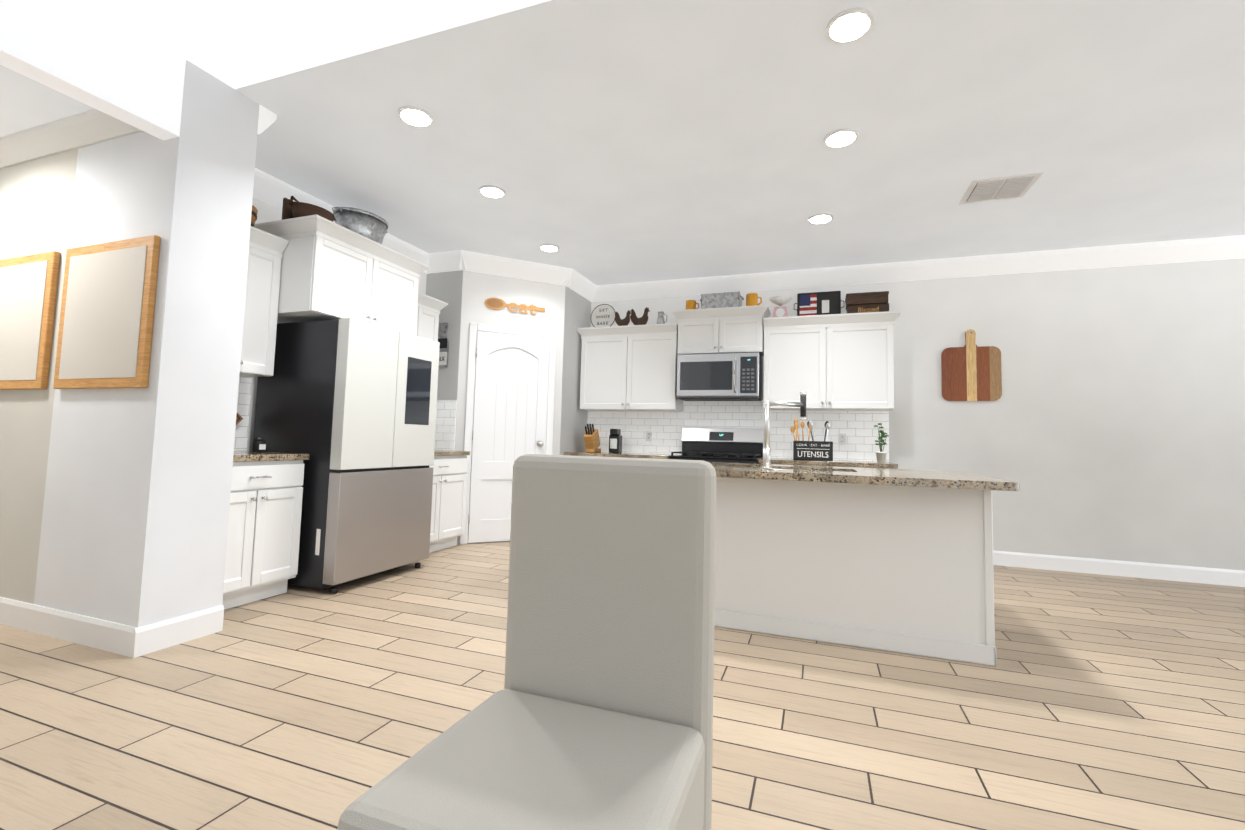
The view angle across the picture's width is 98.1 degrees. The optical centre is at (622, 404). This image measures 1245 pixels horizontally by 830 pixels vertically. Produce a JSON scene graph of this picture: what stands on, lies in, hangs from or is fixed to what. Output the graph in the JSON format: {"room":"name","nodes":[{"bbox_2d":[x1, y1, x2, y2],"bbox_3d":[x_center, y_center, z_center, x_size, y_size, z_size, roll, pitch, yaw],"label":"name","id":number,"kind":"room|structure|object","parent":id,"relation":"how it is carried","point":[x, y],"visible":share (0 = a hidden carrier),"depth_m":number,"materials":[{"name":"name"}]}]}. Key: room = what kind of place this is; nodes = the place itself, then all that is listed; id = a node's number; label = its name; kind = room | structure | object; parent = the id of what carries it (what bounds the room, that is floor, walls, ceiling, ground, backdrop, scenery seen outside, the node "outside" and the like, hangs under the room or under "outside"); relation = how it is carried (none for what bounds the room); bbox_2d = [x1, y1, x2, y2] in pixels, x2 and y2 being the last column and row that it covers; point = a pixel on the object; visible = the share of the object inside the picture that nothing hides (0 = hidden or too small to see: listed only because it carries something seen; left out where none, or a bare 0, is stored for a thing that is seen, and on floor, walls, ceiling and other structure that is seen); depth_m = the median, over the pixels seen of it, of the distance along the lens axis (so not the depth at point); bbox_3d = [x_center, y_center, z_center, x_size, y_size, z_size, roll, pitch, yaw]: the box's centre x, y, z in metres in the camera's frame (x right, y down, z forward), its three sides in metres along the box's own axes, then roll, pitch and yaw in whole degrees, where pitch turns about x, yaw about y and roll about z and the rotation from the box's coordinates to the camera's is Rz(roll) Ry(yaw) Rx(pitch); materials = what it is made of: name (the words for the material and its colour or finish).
{"room":"kitchen","nodes":[
{"label":"kitchen","id":0,"kind":"room"},
{"bbox_2d":[0,65,94,136],"bbox_3d":[-6.805,-1.626,3.724,9.150,0.100,1.440,0,-4,20],"label":"ceiling","id":1,"kind":"structure","parent":0,"point":[26,103],"depth_m":2.77,"materials":[{"name":"paint"}]},
{"bbox_2d":[0,0,240,139],"bbox_3d":[-3.263,-1.389,-0.111,0.120,4.700,6.440,0,-4,20],"label":"ceiling beam","id":2,"kind":"structure","parent":0,"point":[124,61],"depth_m":2.47,"materials":[{"name":"white paint"}]},
{"bbox_2d":[0,60,259,626],"bbox_3d":[-6.515,-0.273,4.357,9.270,2.900,0.380,0,-4,20],"label":"wall","id":3,"kind":"structure","parent":0,"point":[135,519],"depth_m":2.78,"materials":[{"name":"paint"}]},
{"bbox_2d":[0,251,60,389],"bbox_3d":[-3.534,-0.455,3.073,0.970,0.750,0.031,0,-4,20],"label":"picture frame","id":4,"kind":"object","parent":3,"relation":"attached to","point":[28,288],"visible":1,"depth_m":2.96,"materials":[{"name":"brown wood"}]},
{"bbox_2d":[0,109,141,168],"bbox_3d":[-5.024,-1.473,3.666,5.900,0.120,0.080,0,-4,20],"label":"crown molding","id":5,"kind":"structure","parent":3,"relation":"attached to","point":[86,128],"depth_m":2.88,"materials":[{"name":"white"}]},
{"bbox_2d":[0,597,147,657],"bbox_3d":[-5.052,1.098,3.505,5.966,0.130,0.030,0,-4,20],"label":"baseboard","id":6,"kind":"structure","parent":3,"relation":"attached to","point":[118,638],"depth_m":2.65,"materials":[{"name":"white wood"}]},
{"bbox_2d":[53,235,160,388],"bbox_3d":[-2.631,-0.453,2.747,0.730,0.750,0.031,0,-4,20],"label":"picture frame","id":7,"kind":"object","parent":3,"relation":"attached to","point":[106,317],"visible":1,"depth_m":2.71,"materials":[{"name":"brown wood"}]},
{"bbox_2d":[144,605,223,654],"bbox_3d":[-2.185,1.119,2.686,0.016,0.130,0.380,0,-4,20],"label":"baseboard","id":8,"kind":"structure","parent":3,"relation":"attached to","point":[164,634],"depth_m":2.69,"materials":[{"name":"white wood"}]},
{"bbox_2d":[257,105,276,134],"bbox_3d":[-2.437,-1.607,3.245,0.850,0.170,0.105,0,-4,20],"label":"crown molding","id":9,"kind":"structure","parent":3,"relation":"attached to","point":[267,118],"depth_m":3.08,"materials":[{"name":"white"}]},
{"bbox_2d":[243,198,426,450],"bbox_3d":[-2.327,-0.119,4.986,0.120,2.900,4.180,0,-4,20],"label":"wall","id":10,"kind":"structure","parent":0,"point":[267,213],"depth_m":3.93,"materials":[{"name":"grey paint"}]},
{"bbox_2d":[239,226,288,376],"bbox_3d":[-2.590,-0.677,3.498,0.392,0.940,0.559,0,-4,20],"label":"upper cabinet","id":11,"kind":"object","parent":10,"relation":"attached to","point":[265,253],"visible":0.33,"depth_m":3.60,"materials":[{"name":"white wood"}]},
{"bbox_2d":[251,205,257,226],"bbox_3d":[-2.602,-1.235,3.497,0.310,0.170,0.430,0,-4,20],"label":"tub","id":12,"kind":"object","parent":11,"relation":"on","point":[254,214],"visible":0.04,"depth_m":3.59,"materials":[{"name":"brown wood"}]},
{"bbox_2d":[253,168,428,272],"bbox_3d":[-2.376,-1.521,4.512,0.105,0.170,2.535,0,-4,20],"label":"crown molding","id":13,"kind":"structure","parent":10,"relation":"attached to","point":[270,190],"depth_m":4.07,"materials":[{"name":"white wood"}]},
{"bbox_2d":[254,214,428,335],"bbox_3d":[-2.175,-0.905,4.202,0.692,0.630,1.110,0,-4,20],"label":"upper cabinet","id":14,"kind":"object","parent":10,"relation":"attached to","point":[330,270],"visible":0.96,"depth_m":3.85,"materials":[{"name":"white wood"}]},
{"bbox_2d":[283,196,335,221],"bbox_3d":[-2.191,-1.327,3.825,0.252,0.158,0.299,3,-4,-16],"label":"wicker basket","id":15,"kind":"object","parent":14,"relation":"on","point":[291,208],"depth_m":3.73,"materials":[{"name":"brown wicker"}]},
{"bbox_2d":[332,207,387,243],"bbox_3d":[-2.071,-1.342,4.273,0.350,0.256,0.501,0,-4,20],"label":"tub","id":16,"kind":"object","parent":14,"relation":"on","point":[371,226],"visible":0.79,"depth_m":4.13,"materials":[{"name":"silver metal"}]},
{"bbox_2d":[234,377,456,450],"bbox_3d":[-2.275,0.114,4.294,0.447,0.515,2.427,0,-4,20],"label":"wall tiles","id":17,"kind":"structure","parent":10,"relation":"attached to","point":[445,424],"depth_m":5.35,"materials":[{"name":"white tile"}]},
{"bbox_2d":[236,413,242,424],"bbox_3d":[-2.726,0.086,3.563,0.051,0.448,0.450,0,-4,20],"label":"crossing sign","id":18,"kind":"object","parent":17,"relation":"attached to","point":[239,418],"visible":0.02,"depth_m":3.74,"materials":[{"name":"brown"}]},
{"bbox_2d":[416,292,447,341],"bbox_3d":[-2.033,-0.544,5.039,0.392,0.950,0.690,0,-4,20],"label":"upper cabinet","id":19,"kind":"object","parent":10,"relation":"attached to","point":[429,308],"visible":0.08,"depth_m":5.13,"materials":[{"name":"white wood"}]},
{"bbox_2d":[235,0,550,88],"bbox_3d":[2.485,-2.587,1.412,9.650,1.800,0.140,0,-4,20],"label":"wall","id":20,"kind":"structure","parent":0,"point":[277,38],"depth_m":2.71,"materials":[{"name":"paint"}]},
{"bbox_2d":[426,270,462,450],"bbox_3d":[-1.835,-0.071,5.508,0.450,2.900,0.120,0,-4,20],"label":"wall","id":21,"kind":"structure","parent":0,"point":[446,287],"depth_m":5.46,"materials":[{"name":"grey paint"}]},
{"bbox_2d":[438,323,448,367],"bbox_3d":[-1.835,-0.595,5.476,0.170,0.460,0.008,0,-4,20],"label":"sign","id":22,"kind":"object","parent":21,"relation":"attached to","point":[443,341],"visible":0.73,"depth_m":5.46,"materials":[{"name":"white"}]},
{"bbox_2d":[426,250,466,273],"bbox_3d":[-1.816,-1.441,5.487,0.495,0.170,0.105,0,-4,20],"label":"crown molding","id":23,"kind":"structure","parent":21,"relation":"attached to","point":[440,262],"depth_m":5.46,"materials":[{"name":"white wood"}]},
{"bbox_2d":[455,270,564,543],"bbox_3d":[-1.177,-0.043,5.660,1.089,2.900,0.120,3,-4,-25],"label":"wall","id":24,"kind":"structure","parent":0,"point":[478,289],"depth_m":5.64,"materials":[{"name":"white paint"}]},
{"bbox_2d":[460,322,556,543],"bbox_3d":[-1.156,0.300,5.573,0.915,2.205,0.019,3,-4,-25],"label":"door frame","id":25,"kind":"structure","parent":24,"relation":"attached to","point":[474,328],"depth_m":5.49,"materials":[{"name":"white wood"}]},
{"bbox_2d":[468,331,549,542],"bbox_3d":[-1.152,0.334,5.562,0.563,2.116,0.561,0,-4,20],"label":"pantry door","id":26,"kind":"structure","parent":24,"relation":"in","point":[510,402],"depth_m":5.53,"materials":[{"name":"white wood"}]},
{"bbox_2d":[484,297,544,311],"bbox_3d":[-1.121,-1.024,5.662,0.640,0.122,0.014,3,-4,-25],"label":"wooden spoon","id":27,"kind":"object","parent":24,"relation":"attached to","point":[495,303],"visible":1,"depth_m":5.58,"materials":[{"name":"brown wood"}]},
{"bbox_2d":[508,303,536,314],"bbox_3d":[-1.051,-1.014,5.688,0.302,0.116,0.012,3,-4,-25],"label":"eat text","id":28,"kind":"object","parent":27,"relation":"attached to","point":[521,309],"visible":0.98,"depth_m":5.68,"materials":[{"name":"brown wood"}]},
{"bbox_2d":[459,250,572,285],"bbox_3d":[-1.093,-1.410,5.650,1.179,0.170,0.105,3,-4,-25],"label":"crown molding","id":29,"kind":"structure","parent":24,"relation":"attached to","point":[509,267],"depth_m":5.62,"materials":[{"name":"white wood"}]},
{"bbox_2d":[560,286,590,454],"bbox_3d":[-0.593,0.008,6.194,0.120,2.900,0.720,0,-4,20],"label":"wall","id":30,"kind":"structure","parent":0,"point":[577,314],"depth_m":6.12,"materials":[{"name":"grey paint"}]},
{"bbox_2d":[564,269,595,301],"bbox_3d":[-0.459,-1.355,6.226,0.105,0.170,0.765,0,-4,20],"label":"crown molding","id":31,"kind":"structure","parent":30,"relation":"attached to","point":[582,286],"depth_m":6.17,"materials":[{"name":"white wood"}]},
{"bbox_2d":[0,541,1244,829],"bbox_3d":[-2.656,1.156,1.702,19.500,0.100,10.620,0,-4,20],"label":"floor","id":32,"kind":"structure","parent":0,"point":[1088,701],"depth_m":2.10,"materials":[{"name":"brown wood"}]},
{"bbox_2d":[222,451,308,608],"bbox_3d":[-2.497,0.764,3.377,0.654,0.914,0.648,0,-4,20],"label":"base cabinet","id":33,"kind":"object","parent":32,"relation":"on","point":[263,537],"visible":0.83,"depth_m":3.33,"materials":[{"name":"white painted wood"},{"name":"brushed nickel"}]},
{"bbox_2d":[252,438,265,452],"bbox_3d":[-2.417,0.272,3.592,0.070,0.098,0.070,0,-4,20],"label":"candle jar","id":34,"kind":"object","parent":33,"relation":"on","point":[259,445],"visible":1,"depth_m":3.56,"materials":[{"name":"black glass"}]},
{"bbox_2d":[253,318,439,593],"bbox_3d":[-2.086,0.366,4.131,0.837,1.830,0.921,0,-4,20],"label":"fridge","id":35,"kind":"object","parent":32,"relation":"on","point":[348,406],"visible":0.9,"depth_m":3.76,"materials":[{"name":"grey metal"}]},
{"bbox_2d":[429,450,469,552],"bbox_3d":[-1.920,0.886,4.974,0.654,0.914,0.798,0,-4,20],"label":"base cabinet","id":36,"kind":"object","parent":32,"relation":"on","point":[449,495],"visible":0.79,"depth_m":5.00,"materials":[{"name":"white wood"}]},
{"bbox_2d":[338,454,716,829],"bbox_3d":[-0.119,0.613,0.980,0.480,1.020,0.545,0,-4,20],"label":"dining chair","id":37,"kind":"object","parent":32,"relation":"on","point":[596,713],"visible":1,"depth_m":1.11,"materials":[{"name":"beige fabric"}]},
{"bbox_2d":[563,452,670,458],"bbox_3d":[-0.001,1.002,5.937,1.170,0.914,0.654,0,-4,20],"label":"base cabinet","id":38,"kind":"object","parent":32,"relation":"on","point":[634,455],"depth_m":5.72,"materials":[{"name":"white"}]},
{"bbox_2d":[583,424,600,451],"bbox_3d":[-0.344,0.385,6.123,0.110,0.321,0.290,0,-4,20],"label":"knife block","id":39,"kind":"object","parent":38,"relation":"on","point":[591,439],"visible":1,"depth_m":6.05,"materials":[{"name":"brown wood"}]},
{"bbox_2d":[609,429,621,452],"bbox_3d":[-0.081,0.415,6.085,0.120,0.270,0.140,0,-4,20],"label":"jar","id":40,"kind":"object","parent":38,"relation":"on","point":[615,440],"visible":1,"depth_m":6.04,"materials":[{"name":"black glass"}]},
{"bbox_2d":[668,427,763,463],"bbox_3d":[0.963,0.837,5.564,0.876,1.205,0.705,0,-4,20],"label":"range","id":41,"kind":"object","parent":32,"relation":"on","point":[736,445],"visible":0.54,"depth_m":5.81,"materials":[{"name":"black"}]},
{"bbox_2d":[758,458,897,468],"bbox_3d":[1.958,1.006,5.229,1.200,0.914,0.654,0,-4,20],"label":"base cabinet","id":42,"kind":"object","parent":32,"relation":"on","point":[843,463],"visible":0.04,"depth_m":4.99,"materials":[{"name":"white"}]},
{"bbox_2d":[790,419,832,460],"bbox_3d":[1.846,0.346,5.286,0.392,0.403,0.122,0,-4,20],"label":"box","id":43,"kind":"object","parent":42,"relation":"on","point":[818,448],"visible":1,"depth_m":5.24,"materials":[{"name":"black wood"}]},
{"bbox_2d":[798,451,827,457],"bbox_3d":[1.838,0.485,5.215,0.279,0.055,0.003,0,-4,20],"label":"lettering","id":44,"kind":"object","parent":43,"relation":"attached to","point":[811,454],"visible":1,"depth_m":5.22,"materials":[{"name":"white paint"}]},
{"bbox_2d":[874,423,888,461],"bbox_3d":[2.500,0.371,5.232,0.131,0.381,0.127,0,-4,20],"label":"potted plant","id":45,"kind":"object","parent":42,"relation":"on","point":[881,455],"visible":1,"depth_m":5.20,"materials":[{"name":"green plant"}]},
{"bbox_2d":[714,478,995,665],"bbox_3d":[0.845,0.875,3.398,2.374,0.872,0.667,0,-4,20],"label":"kitchen island","id":46,"kind":"object","parent":32,"relation":"on","point":[897,560],"depth_m":2.90,"materials":[{"name":"painted wood"},{"name":"granite"}]},
{"bbox_2d":[709,462,1019,490],"bbox_3d":[0.851,0.417,3.413,2.470,0.040,1.130,0,-4,20],"label":"island countertop","id":47,"kind":"structure","parent":46,"relation":"on","point":[940,480],"depth_m":2.82,"materials":[{"name":"beige stone"}]},
{"bbox_2d":[760,392,806,469],"bbox_3d":[0.946,0.150,3.198,0.265,0.467,0.305,0,-4,20],"label":"faucet","id":48,"kind":"object","parent":47,"relation":"on","point":[801,404],"visible":1,"depth_m":3.23,"materials":[{"name":"silver metal"}]},
{"bbox_2d":[235,0,1244,285],"bbox_3d":[2.691,-1.595,3.415,10.620,0.100,4.178,0,-4,20],"label":"ceiling","id":49,"kind":"structure","parent":0,"point":[603,142],"depth_m":3.19,"materials":[{"name":"paint"}]},
{"bbox_2d":[397,106,433,127],"bbox_3d":[-1.198,-1.660,3.129,0.196,0.014,0.196,0,-4,20],"label":"recessed light","id":50,"kind":"object","parent":49,"relation":"in","point":[414,116],"visible":0.98,"depth_m":3.11,"materials":[{"name":"white glass"}]},
{"bbox_2d":[479,185,504,197],"bbox_3d":[-0.979,-1.592,4.058,0.196,0.014,0.196,0,-4,20],"label":"recessed light","id":51,"kind":"object","parent":49,"relation":"in","point":[490,191],"visible":0.98,"depth_m":4.04,"materials":[{"name":"white glass"}]},
{"bbox_2d":[539,244,558,251],"bbox_3d":[-0.708,-1.507,5.222,0.196,0.014,0.196,0,-4,20],"label":"recessed light","id":52,"kind":"object","parent":49,"relation":"in","point":[549,247],"visible":0.98,"depth_m":5.20,"materials":[{"name":"white"}]},
{"bbox_2d":[808,213,832,223],"bbox_3d":[1.606,-1.502,4.386,0.196,0.014,0.196,0,-4,20],"label":"recessed light","id":53,"kind":"object","parent":49,"relation":"in","point":[821,218],"visible":0.96,"depth_m":4.36,"materials":[{"name":"white"}]},
{"bbox_2d":[823,128,858,147],"bbox_3d":[1.306,-1.587,3.232,0.196,0.014,0.196,0,-4,20],"label":"recessed light","id":54,"kind":"object","parent":49,"relation":"in","point":[841,138],"visible":0.96,"depth_m":3.22,"materials":[{"name":"white"}]},
{"bbox_2d":[825,8,873,43],"bbox_3d":[0.994,-1.653,2.369,0.196,0.014,0.196,0,-4,20],"label":"recessed light","id":55,"kind":"object","parent":49,"relation":"in","point":[851,25],"visible":0.98,"depth_m":2.36,"materials":[{"name":"white"}]},
{"bbox_2d":[959,172,1042,203],"bbox_3d":[2.655,-1.513,3.816,0.400,0.012,0.380,0,-4,20],"label":"ceiling vent","id":56,"kind":"object","parent":49,"relation":"in","point":[1001,188],"visible":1,"depth_m":3.79,"materials":[{"name":"white metal"}]},
{"bbox_2d":[591,258,1244,570],"bbox_3d":[3.339,0.047,5.218,10.620,2.900,0.120,0,-4,20],"label":"wall","id":57,"kind":"structure","parent":0,"point":[1109,424],"depth_m":4.84,"materials":[{"name":"grey paint"}]},
{"bbox_2d":[577,323,682,411],"bbox_3d":[0.070,-0.393,6.158,1.179,0.930,0.392,0,-4,20],"label":"upper cabinet","id":58,"kind":"object","parent":57,"relation":"attached to","point":[629,368],"visible":0.96,"depth_m":6.00,"materials":[{"name":"white wood"}]},
{"bbox_2d":[591,304,615,326],"bbox_3d":[-0.224,-1.015,6.297,0.314,0.313,0.048,0,-4,20],"label":"sign","id":59,"kind":"object","parent":58,"relation":"on","point":[611,312],"visible":0.77,"depth_m":6.30,"materials":[{"name":"white"}]},
{"bbox_2d":[614,309,632,325],"bbox_3d":[0.005,-0.966,6.151,0.205,0.205,0.016,0,-4,20],"label":"rooster","id":60,"kind":"object","parent":58,"relation":"on","point":[620,322],"depth_m":6.14,"materials":[{"name":"brown wood"}]},
{"bbox_2d":[633,307,648,324],"bbox_3d":[0.198,-0.978,6.125,0.238,0.238,0.016,0,-4,20],"label":"rooster","id":61,"kind":"object","parent":58,"relation":"on","point":[635,320],"depth_m":6.11,"materials":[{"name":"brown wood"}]},
{"bbox_2d":[657,312,666,323],"bbox_3d":[0.439,-0.941,6.001,0.120,0.160,0.090,0,-4,20],"label":"metal pitcher","id":62,"kind":"object","parent":58,"relation":"on","point":[660,319],"visible":0.77,"depth_m":5.98,"materials":[{"name":"silver metal"}]},
{"bbox_2d":[672,305,770,356],"bbox_3d":[1.065,-0.760,5.827,1.003,0.470,0.392,0,-4,20],"label":"upper cabinet","id":63,"kind":"object","parent":57,"relation":"attached to","point":[740,329],"visible":1,"depth_m":5.68,"materials":[{"name":"white wood"}]},
{"bbox_2d":[686,300,698,309],"bbox_3d":[0.763,-1.061,5.882,0.150,0.120,0.108,0,-4,20],"label":"mug","id":64,"kind":"object","parent":63,"relation":"on","point":[690,304],"visible":0.73,"depth_m":5.84,"materials":[{"name":"orange ceramic"}]},
{"bbox_2d":[677,352,762,400],"bbox_3d":[1.033,-0.281,5.758,0.850,0.467,0.454,0,-4,20],"label":"microwave","id":65,"kind":"object","parent":63,"relation":"attached to","point":[723,377],"visible":1,"depth_m":5.61,"materials":[{"name":"silver metal"}]},
{"bbox_2d":[700,291,743,308],"bbox_3d":[1.067,-1.082,5.811,0.457,0.168,0.242,0,-4,20],"label":"bin","id":66,"kind":"object","parent":63,"relation":"on","point":[722,300],"visible":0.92,"depth_m":5.70,"materials":[{"name":"grey metal"}]},
{"bbox_2d":[746,293,761,305],"bbox_3d":[1.377,-1.074,5.661,0.164,0.150,0.118,0,-4,20],"label":"mug","id":67,"kind":"object","parent":63,"relation":"on","point":[751,299],"visible":0.88,"depth_m":5.62,"materials":[{"name":"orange ceramic"}]},
{"bbox_2d":[587,400,888,461],"bbox_3d":[1.106,0.570,5.911,3.268,1.230,0.016,0,-4,20],"label":"wall tile","id":68,"kind":"structure","parent":57,"relation":"attached to","point":[853,435],"depth_m":5.87,"materials":[{"name":"white tile"}]},
{"bbox_2d":[763,311,900,410],"bbox_3d":[2.075,-0.403,5.434,1.254,0.920,0.392,0,-4,20],"label":"upper cabinet","id":69,"kind":"object","parent":57,"relation":"attached to","point":[836,362],"visible":0.96,"depth_m":5.29,"materials":[{"name":"white wood"}]},
{"bbox_2d":[769,296,791,316],"bbox_3d":[1.637,-0.979,5.592,0.230,0.225,0.230,0,-4,20],"label":"scale","id":70,"kind":"object","parent":69,"relation":"on","point":[781,310],"visible":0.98,"depth_m":5.53,"materials":[{"name":"pink metal"}]},
{"bbox_2d":[794,291,843,315],"bbox_3d":[2.008,-1.009,5.530,0.487,0.294,0.072,0,-4,20],"label":"decor","id":71,"kind":"object","parent":69,"relation":"on","point":[820,303],"visible":0.75,"depth_m":5.53,"materials":[{"name":"black"}]},
{"bbox_2d":[845,291,888,312],"bbox_3d":[2.427,-0.970,5.373,0.385,0.219,0.255,0,-4,20],"label":"box","id":72,"kind":"object","parent":69,"relation":"on","point":[867,301],"visible":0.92,"depth_m":5.27,"materials":[{"name":"brown wood"}]},
{"bbox_2d":[858,306,878,311],"bbox_3d":[2.401,-0.924,5.279,0.182,0.048,0.003,0,-4,20],"label":"blessed text","id":73,"kind":"object","parent":72,"relation":"attached to","point":[868,310],"visible":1,"depth_m":5.28,"materials":[{"name":"brown wood"}]},
{"bbox_2d":[592,235,1244,301],"bbox_3d":[3.918,-1.321,4.994,9.385,0.170,0.105,0,-4,20],"label":"crown molding","id":74,"kind":"structure","parent":57,"relation":"attached to","point":[1190,250],"depth_m":5.25,"materials":[{"name":"white wood"}]},
{"bbox_2d":[941,329,1001,400],"bbox_3d":[3.334,-0.372,5.172,0.490,0.690,0.022,0,-4,20],"label":"cutting board","id":75,"kind":"object","parent":57,"relation":"attached to","point":[971,370],"visible":1,"depth_m":5.16,"materials":[{"name":"brown wood"}]},
{"bbox_2d":[993,551,1244,586],"bbox_3d":[5.447,1.428,4.278,6.010,0.130,0.016,0,-4,20],"label":"baseboard","id":76,"kind":"structure","parent":57,"relation":"attached to","point":[1216,576],"depth_m":4.67,"materials":[{"name":"white wood"}]}
]}

